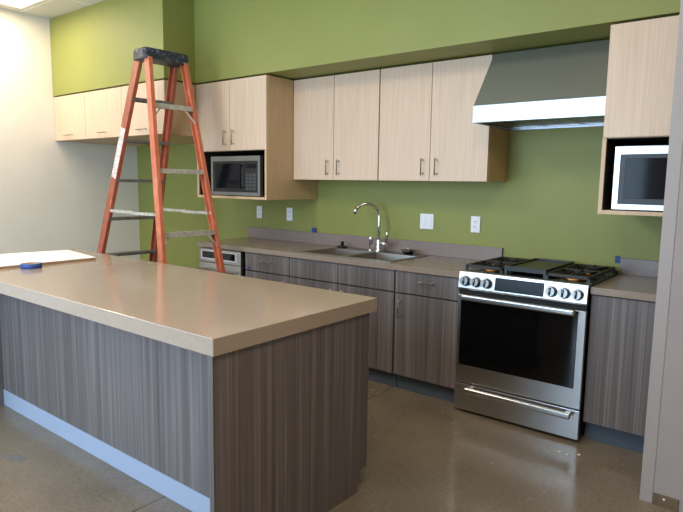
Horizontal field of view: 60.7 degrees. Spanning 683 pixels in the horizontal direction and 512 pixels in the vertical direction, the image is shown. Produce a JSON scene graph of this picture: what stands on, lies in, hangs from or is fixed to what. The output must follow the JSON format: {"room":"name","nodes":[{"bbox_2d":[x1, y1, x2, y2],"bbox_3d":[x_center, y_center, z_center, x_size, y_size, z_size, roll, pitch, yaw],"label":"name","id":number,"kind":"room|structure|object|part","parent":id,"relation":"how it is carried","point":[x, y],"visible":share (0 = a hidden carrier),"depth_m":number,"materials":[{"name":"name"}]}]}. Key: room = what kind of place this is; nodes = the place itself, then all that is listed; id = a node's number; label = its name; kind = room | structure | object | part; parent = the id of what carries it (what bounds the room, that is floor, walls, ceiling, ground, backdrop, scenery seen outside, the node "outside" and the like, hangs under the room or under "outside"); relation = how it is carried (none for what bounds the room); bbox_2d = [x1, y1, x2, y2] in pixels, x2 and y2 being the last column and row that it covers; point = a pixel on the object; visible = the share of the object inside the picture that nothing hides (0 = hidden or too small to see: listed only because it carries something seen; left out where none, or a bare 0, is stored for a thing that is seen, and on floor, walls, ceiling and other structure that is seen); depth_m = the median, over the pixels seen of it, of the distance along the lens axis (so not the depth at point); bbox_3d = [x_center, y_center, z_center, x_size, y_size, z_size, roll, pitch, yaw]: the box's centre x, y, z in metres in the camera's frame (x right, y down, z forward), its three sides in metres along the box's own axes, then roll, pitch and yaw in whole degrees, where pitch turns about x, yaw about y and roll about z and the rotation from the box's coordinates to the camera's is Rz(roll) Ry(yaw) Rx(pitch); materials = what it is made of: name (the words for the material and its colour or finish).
{"room":"kitchen","nodes":[
{"label":"kitchen","id":0,"kind":"room"},
{"bbox_2d":[0,0,104,18],"bbox_3d":[-0.436,-1.879,1.841,9.046,0.100,5.300,6,9,38],"label":"ceiling","id":1,"kind":"structure","parent":0,"point":[48,9],"depth_m":5.43,"materials":[{"name":"paint"}]},
{"bbox_2d":[0,0,44,8],"bbox_3d":[-3.120,-2.232,4.791,0.620,0.007,1.220,6,9,38],"label":"recessed light","id":2,"kind":"object","parent":1,"relation":"in","point":[21,4],"visible":1,"depth_m":5.28,"materials":[{"name":"white plastic"}]},
{"bbox_2d":[0,8,139,259],"bbox_3d":[-3.939,-0.749,4.814,0.100,2.984,5.200,6,9,38],"label":"wall","id":3,"kind":"structure","parent":0,"point":[53,193],"depth_m":5.87,"materials":[{"name":"white paint"}]},
{"bbox_2d":[54,93,149,145],"bbox_3d":[-2.405,-1.403,6.103,0.603,0.434,0.968,6,9,38],"label":"upper cabinet","id":4,"kind":"object","parent":3,"relation":"attached to","point":[69,110],"visible":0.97,"depth_m":5.77,"materials":[{"name":"brown wood"}]},
{"bbox_3d":[-2.679,-1.365,5.759,0.599,0.432,0.018,6,9,38],"label":"door","id":5,"kind":"part","parent":4,"relation":"part of","materials":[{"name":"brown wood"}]},
{"bbox_2d":[0,380,679,511],"bbox_3d":[-0.482,1.181,2.223,9.046,0.100,5.300,6,9,38],"label":"floor","id":6,"kind":"structure","parent":0,"point":[425,453],"depth_m":2.89,"materials":[{"name":"concrete"}]},
{"bbox_2d":[3,454,25,461],"bbox_3d":[-1.654,1.021,2.953,0.141,0.001,0.061,3,8,20],"label":"tape","id":7,"kind":"object","parent":6,"relation":"on","point":[12,457],"visible":1,"depth_m":2.95,"materials":[{"name":"grey"}]},
{"bbox_2d":[97,47,225,272],"bbox_3d":[-1.504,-0.379,4.652,1.466,2.364,0.654,7,9,41],"label":"step ladder","id":8,"kind":"object","parent":6,"relation":"on","point":[150,56],"visible":0.55,"depth_m":4.48,"materials":[{"name":"orange plastic"}]},
{"bbox_3d":[-1.865,-0.360,4.679,0.867,2.297,0.043,5,8,31],"label":"rail","id":9,"kind":"part","parent":8,"relation":"part of","materials":[{"name":"orange plastic"}]},
{"bbox_3d":[-1.308,-0.290,4.187,0.048,2.284,0.525,-3,8,-30],"label":"rail","id":10,"kind":"part","parent":8,"relation":"part of","materials":[{"name":"orange plastic"}]},
{"bbox_3d":[-1.572,-0.397,5.011,0.043,2.297,0.873,-5,9,-38],"label":"rail","id":11,"kind":"part","parent":8,"relation":"part of","materials":[{"name":"orange plastic"}]},
{"bbox_3d":[-1.011,-0.327,4.516,0.528,2.284,0.048,4,8,23],"label":"rail","id":12,"kind":"part","parent":8,"relation":"part of","materials":[{"name":"orange plastic"}]},
{"bbox_2d":[0,293,369,511],"bbox_3d":[-1.065,0.600,3.059,2.341,0.828,0.928,6,9,38],"label":"base cabinet","id":13,"kind":"object","parent":6,"relation":"on","point":[278,425],"visible":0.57,"depth_m":2.52,"materials":[{"name":"grey laminate"}]},
{"bbox_3d":[-1.984,0.499,3.756,0.024,0.828,0.894,6,9,38],"label":"panel","id":14,"kind":"part","parent":13,"relation":"part of","materials":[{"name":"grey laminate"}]},
{"bbox_3d":[-1.190,0.568,2.893,2.291,0.728,0.020,6,9,38],"label":"panel","id":15,"kind":"part","parent":13,"relation":"part of","materials":[{"name":"grey laminate"}]},
{"bbox_2d":[0,249,376,356],"bbox_3d":[-1.211,0.140,3.128,2.755,0.062,0.943,6,9,38],"label":"countertop","id":16,"kind":"structure","parent":13,"relation":"on","point":[210,313],"depth_m":2.55,"materials":[{"name":"beige stone"}]},
{"bbox_2d":[20,262,41,268],"bbox_3d":[-1.795,0.055,3.375,0.112,0.026,0.112,6,9,38],"label":"tape roll","id":17,"kind":"object","parent":16,"relation":"on","point":[28,265],"visible":1,"depth_m":3.34,"materials":[{"name":"blue plastic"}]},
{"bbox_2d":[0,250,95,268],"bbox_3d":[-2.049,0.018,3.677,0.645,0.018,0.852,6,9,38],"label":"board","id":18,"kind":"object","parent":16,"relation":"on","point":[10,260],"visible":0.88,"depth_m":3.69,"materials":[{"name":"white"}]},
{"bbox_3d":[-0.166,0.704,2.336,0.024,0.828,0.894,6,9,38],"label":"panel","id":19,"kind":"part","parent":13,"relation":"part of","materials":[{"name":"grey laminate"}]},
{"bbox_2d":[199,247,246,275],"bbox_3d":[-0.883,0.326,5.274,0.546,0.829,0.645,6,9,38],"label":"dishwasher","id":20,"kind":"object","parent":6,"relation":"on","point":[234,261],"visible":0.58,"depth_m":4.96,"materials":[{"name":"silver metal"}]},
{"bbox_3d":[-1.066,0.129,5.012,0.450,0.015,0.043,6,9,38],"label":"handle","id":21,"kind":"part","parent":20,"relation":"part of","materials":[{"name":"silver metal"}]},
{"bbox_3d":[-1.060,0.000,5.018,0.466,0.078,0.002,6,9,38],"label":"window trim","id":22,"kind":"part","parent":20,"relation":"part of","materials":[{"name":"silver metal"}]},
{"bbox_3d":[-1.046,0.353,5.071,0.546,0.580,0.035,6,9,38],"label":"door","id":23,"kind":"part","parent":20,"relation":"part of","materials":[{"name":"silver metal"}]},
{"bbox_3d":[-1.040,0.003,5.027,0.546,0.118,0.035,6,9,38],"label":"control panel","id":24,"kind":"part","parent":20,"relation":"part of","materials":[{"name":"silver metal"}]},
{"bbox_2d":[245,252,290,283],"bbox_3d":[-0.426,0.374,4.936,0.502,0.831,0.648,6,9,38],"label":"base cabinet","id":25,"kind":"object","parent":6,"relation":"on","point":[262,266],"visible":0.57,"depth_m":4.66,"materials":[{"name":"grey laminate"}]},
{"bbox_3d":[-0.600,0.417,4.719,0.498,0.560,0.019,6,9,38],"label":"door","id":26,"kind":"part","parent":25,"relation":"part of","materials":[{"name":"grey laminate"}]},
{"bbox_2d":[197,227,502,277],"bbox_3d":[-0.077,-0.073,4.622,2.571,0.139,0.631,6,9,38],"label":"countertop","id":27,"kind":"structure","parent":25,"relation":"on","point":[444,259],"depth_m":4.51,"materials":[{"name":"beige stone"}]},
{"bbox_2d":[300,247,428,268],"bbox_3d":[0.165,0.067,4.442,0.840,0.174,0.510,6,9,38],"label":"sink","id":28,"kind":"object","parent":27,"relation":"in","point":[385,256],"visible":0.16,"depth_m":4.49,"materials":[{"name":"silver metal"}]},
{"bbox_3d":[-0.027,0.053,4.540,0.361,0.172,0.372,6,9,38],"label":"bowl","id":29,"kind":"part","parent":28,"relation":"part of","materials":[{"name":"silver metal"}]},
{"bbox_2d":[337,241,347,247],"bbox_3d":[0.008,-0.096,4.805,0.088,0.052,0.088,6,9,38],"label":"stopper","id":30,"kind":"object","parent":28,"relation":"on","point":[342,245],"visible":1,"depth_m":4.79,"materials":[{"name":"black plastic"}]},
{"bbox_2d":[368,236,373,250],"bbox_3d":[0.233,-0.102,4.628,0.048,0.115,0.048,6,9,38],"label":"sprayer","id":31,"kind":"object","parent":28,"relation":"on","point":[370,237],"visible":1,"depth_m":4.62,"materials":[{"name":"silver metal"}]},
{"bbox_3d":[0.301,0.090,4.284,0.371,0.172,0.372,6,9,38],"label":"bowl","id":32,"kind":"part","parent":28,"relation":"part of","materials":[{"name":"silver metal"}]},
{"bbox_2d":[401,248,415,254],"bbox_3d":[0.506,-0.038,4.416,0.112,0.050,0.112,6,9,38],"label":"strainer","id":33,"kind":"object","parent":28,"relation":"on","point":[408,251],"visible":1,"depth_m":4.39,"materials":[{"name":"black metal"}]},
{"bbox_2d":[353,202,388,251],"bbox_3d":[0.234,-0.227,4.559,0.291,0.381,0.100,3,7,13],"label":"faucet","id":34,"kind":"object","parent":27,"relation":"on","point":[379,243],"visible":1,"depth_m":4.54,"materials":[{"name":"silver metal"}]},
{"bbox_3d":[0.201,-0.276,4.554,0.209,0.283,0.022,0,7,-3],"label":"spout","id":35,"kind":"part","parent":34,"relation":"part of","materials":[{"name":"silver metal"}]},
{"bbox_3d":[0.326,-0.095,4.546,0.067,0.038,0.038,8,10,44],"label":"valve handle","id":36,"kind":"part","parent":34,"relation":"part of","materials":[{"name":"silver metal"}]},
{"bbox_2d":[290,257,339,290],"bbox_3d":[-0.039,0.417,4.634,0.480,0.831,0.648,6,9,38],"label":"base cabinet","id":37,"kind":"object","parent":6,"relation":"on","point":[303,272],"visible":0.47,"depth_m":4.36,"materials":[{"name":"grey laminate"}]},
{"bbox_3d":[-0.213,0.461,4.417,0.476,0.560,0.019,6,9,38],"label":"door","id":38,"kind":"part","parent":37,"relation":"part of","materials":[{"name":"grey laminate"}]},
{"bbox_3d":[-0.202,0.383,4.420,0.442,0.677,0.008,6,9,38],"label":"frame","id":39,"kind":"part","parent":37,"relation":"part of","materials":[{"name":"black wood"}]},
{"bbox_2d":[338,263,396,386],"bbox_3d":[0.341,0.460,4.338,0.482,0.831,0.648,6,9,38],"label":"base cabinet","id":40,"kind":"object","parent":6,"relation":"on","point":[379,283],"visible":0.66,"depth_m":4.04,"materials":[{"name":"grey laminate"}]},
{"bbox_3d":[0.166,0.503,4.120,0.478,0.560,0.019,6,9,38],"label":"door","id":41,"kind":"part","parent":40,"relation":"part of","materials":[{"name":"grey laminate"}]},
{"bbox_3d":[0.171,0.146,4.076,0.478,0.142,0.019,6,9,38],"label":"false drawer","id":42,"kind":"part","parent":40,"relation":"part of","materials":[{"name":"grey laminate"}]},
{"bbox_3d":[0.177,0.426,4.124,0.444,0.677,0.008,6,9,38],"label":"frame","id":43,"kind":"part","parent":40,"relation":"part of","materials":[{"name":"black wood"}]},
{"bbox_2d":[393,270,459,402],"bbox_3d":[0.727,0.504,4.036,0.486,0.831,0.648,6,9,38],"label":"base cabinet","id":44,"kind":"object","parent":6,"relation":"on","point":[426,305],"visible":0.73,"depth_m":3.81,"materials":[{"name":"grey laminate"}]},
{"bbox_3d":[0.558,0.190,3.774,0.482,0.142,0.019,6,9,38],"label":"drawer","id":45,"kind":"part","parent":44,"relation":"part of","materials":[{"name":"grey laminate"}]},
{"bbox_3d":[0.564,0.469,3.822,0.448,0.677,0.008,6,9,38],"label":"frame","id":46,"kind":"part","parent":44,"relation":"part of","materials":[{"name":"black wood"}]},
{"bbox_2d":[454,256,617,439],"bbox_3d":[1.187,0.513,3.607,0.754,0.932,0.704,6,9,38],"label":"gas range","id":47,"kind":"object","parent":6,"relation":"on","point":[523,325],"visible":0.99,"depth_m":3.36,"materials":[{"name":"silver metal"}]},
{"bbox_3d":[0.743,0.153,3.524,0.066,0.065,0.047,6,9,38],"label":"knob","id":48,"kind":"part","parent":47,"relation":"part of","materials":[{"name":"silver metal"}]},
{"bbox_3d":[0.796,0.159,3.482,0.066,0.065,0.047,6,9,38],"label":"knob","id":49,"kind":"part","parent":47,"relation":"part of","materials":[{"name":"silver metal"}]},
{"bbox_3d":[0.850,0.165,3.440,0.066,0.065,0.047,6,9,38],"label":"knob","id":50,"kind":"part","parent":47,"relation":"part of","materials":[{"name":"silver metal"}]},
{"bbox_3d":[1.006,0.847,3.384,0.633,0.036,0.050,6,9,38],"label":"handle","id":51,"kind":"part","parent":47,"relation":"part of","materials":[{"name":"silver metal"}]},
{"bbox_3d":[1.009,0.898,3.435,0.754,0.166,0.024,6,9,38],"label":"drawer","id":52,"kind":"part","parent":47,"relation":"part of","materials":[{"name":"silver metal"}]},
{"bbox_3d":[0.992,0.274,3.323,0.664,0.035,0.062,6,9,38],"label":"handle","id":53,"kind":"part","parent":47,"relation":"part of","materials":[{"name":"silver metal"}]},
{"bbox_3d":[1.014,0.536,3.390,0.754,0.548,0.024,6,9,38],"label":"oven door","id":54,"kind":"part","parent":47,"relation":"part of","materials":[{"name":"black glass"}]},
{"bbox_3d":[1.032,0.174,3.360,0.754,0.112,0.074,6,9,38],"label":"control panel","id":55,"kind":"part","parent":47,"relation":"part of","materials":[{"name":"silver metal"}]},
{"bbox_2d":[469,260,617,285],"bbox_3d":[1.234,0.096,3.607,0.754,0.030,0.572,6,9,38],"label":"cooktop","id":56,"kind":"object","parent":47,"relation":"in","point":[593,275],"depth_m":3.48,"materials":[{"name":"metal"}]},
{"bbox_3d":[1.148,0.199,3.207,0.066,0.065,0.047,6,9,38],"label":"knob","id":57,"kind":"part","parent":47,"relation":"part of","materials":[{"name":"silver metal"}]},
{"bbox_3d":[1.203,0.205,3.164,0.066,0.065,0.047,6,9,38],"label":"knob","id":58,"kind":"part","parent":47,"relation":"part of","materials":[{"name":"silver metal"}]},
{"bbox_3d":[1.258,0.211,3.121,0.066,0.065,0.047,6,9,38],"label":"knob","id":59,"kind":"part","parent":47,"relation":"part of","materials":[{"name":"silver metal"}]},
{"bbox_2d":[583,294,655,453],"bbox_3d":[1.840,0.626,3.187,0.794,0.831,0.615,6,9,38],"label":"base cabinet","id":60,"kind":"object","parent":6,"relation":"on","point":[620,329],"visible":0.7,"depth_m":3.09,"materials":[{"name":"grey laminate"}]},
{"bbox_2d":[590,258,658,301],"bbox_3d":[1.843,0.142,3.122,0.796,0.139,0.631,6,9,38],"label":"countertop","id":61,"kind":"structure","parent":60,"relation":"on","point":[636,279],"depth_m":3.28,"materials":[{"name":"beige stone"}]},
{"bbox_2d":[137,126,662,273],"bbox_3d":[0.076,-0.699,4.900,6.106,2.984,0.100,6,9,38],"label":"wall","id":62,"kind":"structure","parent":0,"point":[546,207],"depth_m":4.18,"materials":[{"name":"green paint"}]},
{"bbox_2d":[49,0,198,96],"bbox_3d":[-1.887,-1.948,5.652,1.881,0.750,0.940,6,9,38],"label":"soffit","id":63,"kind":"object","parent":62,"relation":"attached to","point":[93,46],"depth_m":5.16,"materials":[{"name":"green paint"}]},
{"bbox_2d":[84,87,193,144],"bbox_3d":[-1.919,-1.349,5.724,0.631,0.434,0.968,6,9,38],"label":"upper cabinet","id":64,"kind":"object","parent":62,"relation":"attached to","point":[103,108],"visible":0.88,"depth_m":5.38,"materials":[{"name":"brown wood"}]},
{"bbox_3d":[-2.193,-1.310,5.379,0.627,0.432,0.018,6,9,38],"label":"door","id":65,"kind":"part","parent":64,"relation":"part of","materials":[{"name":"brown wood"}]},
{"bbox_2d":[121,80,195,141],"bbox_3d":[-1.421,-1.293,5.334,0.635,0.434,0.968,6,9,38],"label":"upper cabinet","id":66,"kind":"object","parent":62,"relation":"attached to","point":[181,130],"visible":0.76,"depth_m":4.96,"materials":[{"name":"brown wood"}]},
{"bbox_3d":[-1.694,-1.254,4.990,0.631,0.432,0.018,6,9,38],"label":"door","id":67,"kind":"part","parent":66,"relation":"part of","materials":[{"name":"brown wood"}]},
{"bbox_2d":[196,75,317,199],"bbox_3d":[-0.737,-0.980,5.027,0.856,0.958,0.656,6,9,38],"label":"upper cabinet","id":68,"kind":"object","parent":62,"relation":"attached to","point":[250,116],"visible":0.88,"depth_m":4.71,"materials":[{"name":"brown wood"}]},
{"bbox_3d":[-1.079,-1.169,4.912,0.424,0.563,0.018,6,9,38],"label":"door","id":69,"kind":"part","parent":68,"relation":"part of","materials":[{"name":"brown wood"}]},
{"bbox_3d":[-0.969,-0.976,4.814,0.010,0.124,0.034,6,9,38],"label":"handle","id":70,"kind":"part","parent":68,"relation":"part of","materials":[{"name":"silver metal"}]},
{"bbox_2d":[211,156,264,196],"bbox_3d":[-0.741,-0.681,5.010,0.600,0.326,0.505,6,9,38],"label":"microwave","id":71,"kind":"object","parent":68,"relation":"in","point":[230,175],"visible":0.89,"depth_m":4.80,"materials":[{"name":"silver plastic"}]},
{"bbox_3d":[-0.940,-0.666,4.894,0.380,0.256,0.026,6,9,38],"label":"door","id":72,"kind":"part","parent":71,"relation":"part of","materials":[{"name":"black glass"}]},
{"bbox_3d":[-0.724,-0.642,4.726,0.166,0.256,0.026,6,9,38],"label":"control panel","id":73,"kind":"part","parent":71,"relation":"part of","materials":[{"name":"black plastic"}]},
{"bbox_3d":[-0.743,-1.131,4.649,0.424,0.563,0.018,6,9,38],"label":"door","id":74,"kind":"part","parent":68,"relation":"part of","materials":[{"name":"brown wood"}]},
{"bbox_2d":[257,206,261,217],"bbox_3d":[-0.778,-0.417,5.539,0.072,0.116,0.009,6,9,38],"label":"wall outlet","id":75,"kind":"object","parent":62,"relation":"attached to","point":[259,208],"visible":1,"depth_m":5.54,"materials":[{"name":"white plastic"}]},
{"bbox_2d":[248,227,313,243],"bbox_3d":[-0.567,-0.196,5.388,0.840,0.100,0.020,6,9,38],"label":"backsplash","id":76,"kind":"structure","parent":62,"relation":"attached to","point":[255,232],"depth_m":5.36,"materials":[{"name":"grey stone"}]},
{"bbox_2d":[287,208,292,220],"bbox_3d":[-0.472,-0.380,5.300,0.072,0.116,0.009,6,9,38],"label":"wall outlet","id":77,"kind":"object","parent":62,"relation":"attached to","point":[289,210],"visible":1,"depth_m":5.29,"materials":[{"name":"white plastic"}]},
{"bbox_2d":[294,69,380,180],"bbox_3d":[0.028,-0.999,4.612,0.843,0.794,0.352,6,9,38],"label":"upper cabinet","id":78,"kind":"object","parent":62,"relation":"attached to","point":[337,117],"visible":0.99,"depth_m":4.47,"materials":[{"name":"brown wood"}]},
{"bbox_3d":[-0.220,-1.006,4.637,0.418,0.792,0.018,6,9,38],"label":"door","id":79,"kind":"part","parent":78,"relation":"part of","materials":[{"name":"brown wood"}]},
{"bbox_3d":[0.111,-0.969,4.378,0.418,0.792,0.018,6,9,38],"label":"door","id":80,"kind":"part","parent":78,"relation":"part of","materials":[{"name":"brown wood"}]},
{"bbox_2d":[314,232,502,259],"bbox_3d":[0.443,-0.083,4.599,1.729,0.100,0.020,6,9,38],"label":"backsplash","id":81,"kind":"structure","parent":62,"relation":"attached to","point":[395,245],"depth_m":4.46,"materials":[{"name":"grey stone"}]},
{"bbox_2d":[420,213,433,228],"bbox_3d":[0.646,-0.262,4.424,0.116,0.116,0.011,6,9,38],"label":"light switch","id":82,"kind":"object","parent":62,"relation":"attached to","point":[426,220],"visible":1,"depth_m":4.42,"materials":[{"name":"white plastic"}]},
{"bbox_2d":[194,0,680,83],"bbox_3d":[0.566,-1.697,3.932,4.125,0.750,0.628,6,9,38],"label":"soffit","id":83,"kind":"object","parent":62,"relation":"attached to","point":[235,39],"depth_m":3.86,"materials":[{"name":"green paint"}]},
{"bbox_2d":[378,55,508,181],"bbox_3d":[0.698,-0.924,4.089,0.852,0.794,0.352,6,9,38],"label":"upper cabinet","id":84,"kind":"object","parent":62,"relation":"attached to","point":[428,132],"visible":0.98,"depth_m":3.95,"materials":[{"name":"brown wood"}]},
{"bbox_3d":[0.448,-0.931,4.115,0.422,0.792,0.018,6,9,38],"label":"door","id":85,"kind":"part","parent":84,"relation":"part of","materials":[{"name":"brown wood"}]},
{"bbox_3d":[0.782,-0.893,3.854,0.422,0.792,0.018,6,9,38],"label":"door","id":86,"kind":"part","parent":84,"relation":"part of","materials":[{"name":"brown wood"}]},
{"bbox_2d":[471,216,480,232],"bbox_3d":[0.960,-0.226,4.181,0.072,0.116,0.009,6,9,38],"label":"wall outlet","id":87,"kind":"object","parent":62,"relation":"attached to","point":[475,220],"visible":1,"depth_m":4.18,"materials":[{"name":"white plastic"}]},
{"bbox_2d":[472,39,609,130],"bbox_3d":[1.266,-1.015,3.484,0.756,0.446,0.574,6,9,38],"label":"range hood","id":88,"kind":"object","parent":62,"relation":"attached to","point":[564,86],"visible":0.89,"depth_m":3.35,"materials":[{"name":"silver metal"}]},
{"bbox_2d":[615,255,620,262],"bbox_3d":[1.712,0.022,3.617,0.030,0.050,0.001,6,9,38],"label":"tape piece","id":89,"kind":"object","parent":62,"relation":"attached to","point":[617,258],"visible":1,"depth_m":3.62,"materials":[{"name":"blue"}]},
{"bbox_2d":[597,15,678,215],"bbox_3d":[1.860,-0.691,3.020,0.790,0.958,0.622,6,9,38],"label":"upper cabinet","id":90,"kind":"object","parent":62,"relation":"attached to","point":[642,54],"visible":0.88,"depth_m":2.92,"materials":[{"name":"brown wood"}]},
{"bbox_2d":[611,145,668,210],"bbox_3d":[1.782,-0.398,3.039,0.572,0.326,0.505,6,9,38],"label":"microwave","id":91,"kind":"object","parent":90,"relation":"in","point":[639,180],"visible":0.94,"depth_m":2.96,"materials":[{"name":"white plastic"}]},
{"bbox_3d":[1.586,-0.382,2.921,0.361,0.256,0.026,6,9,38],"label":"door","id":92,"kind":"part","parent":91,"relation":"part of","materials":[{"name":"black plastic"}]},
{"bbox_3d":[1.676,-0.859,2.760,0.786,0.563,0.018,6,9,38],"label":"door","id":93,"kind":"part","parent":90,"relation":"part of","materials":[{"name":"brown wood"}]},
{"bbox_2d":[619,258,658,277],"bbox_3d":[2.033,0.096,3.357,0.795,0.100,0.020,6,9,38],"label":"backsplash","id":94,"kind":"structure","parent":62,"relation":"attached to","point":[636,267],"depth_m":3.53,"materials":[{"name":"grey stone"}]},
{"bbox_2d":[652,147,682,511],"bbox_3d":[2.692,-0.238,1.517,3.249,2.984,0.120,6,9,38],"label":"wall partition","id":95,"kind":"structure","parent":0,"point":[668,475],"depth_m":2.53,"materials":[{"name":"grey paint"}]},
{"bbox_2d":[639,0,682,502],"bbox_3d":[1.412,-0.376,2.471,0.051,2.984,0.053,6,9,38],"label":"trim","id":96,"kind":"structure","parent":95,"relation":"attached to","point":[676,125],"depth_m":2.51,"materials":[{"name":"grey metal"}]},
{"bbox_2d":[652,492,678,510],"bbox_3d":[1.434,1.088,2.582,0.100,0.051,0.009,6,9,38],"label":"cover plate","id":97,"kind":"object","parent":95,"relation":"attached to","point":[658,499],"visible":1,"depth_m":2.58,"materials":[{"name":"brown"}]}
]}

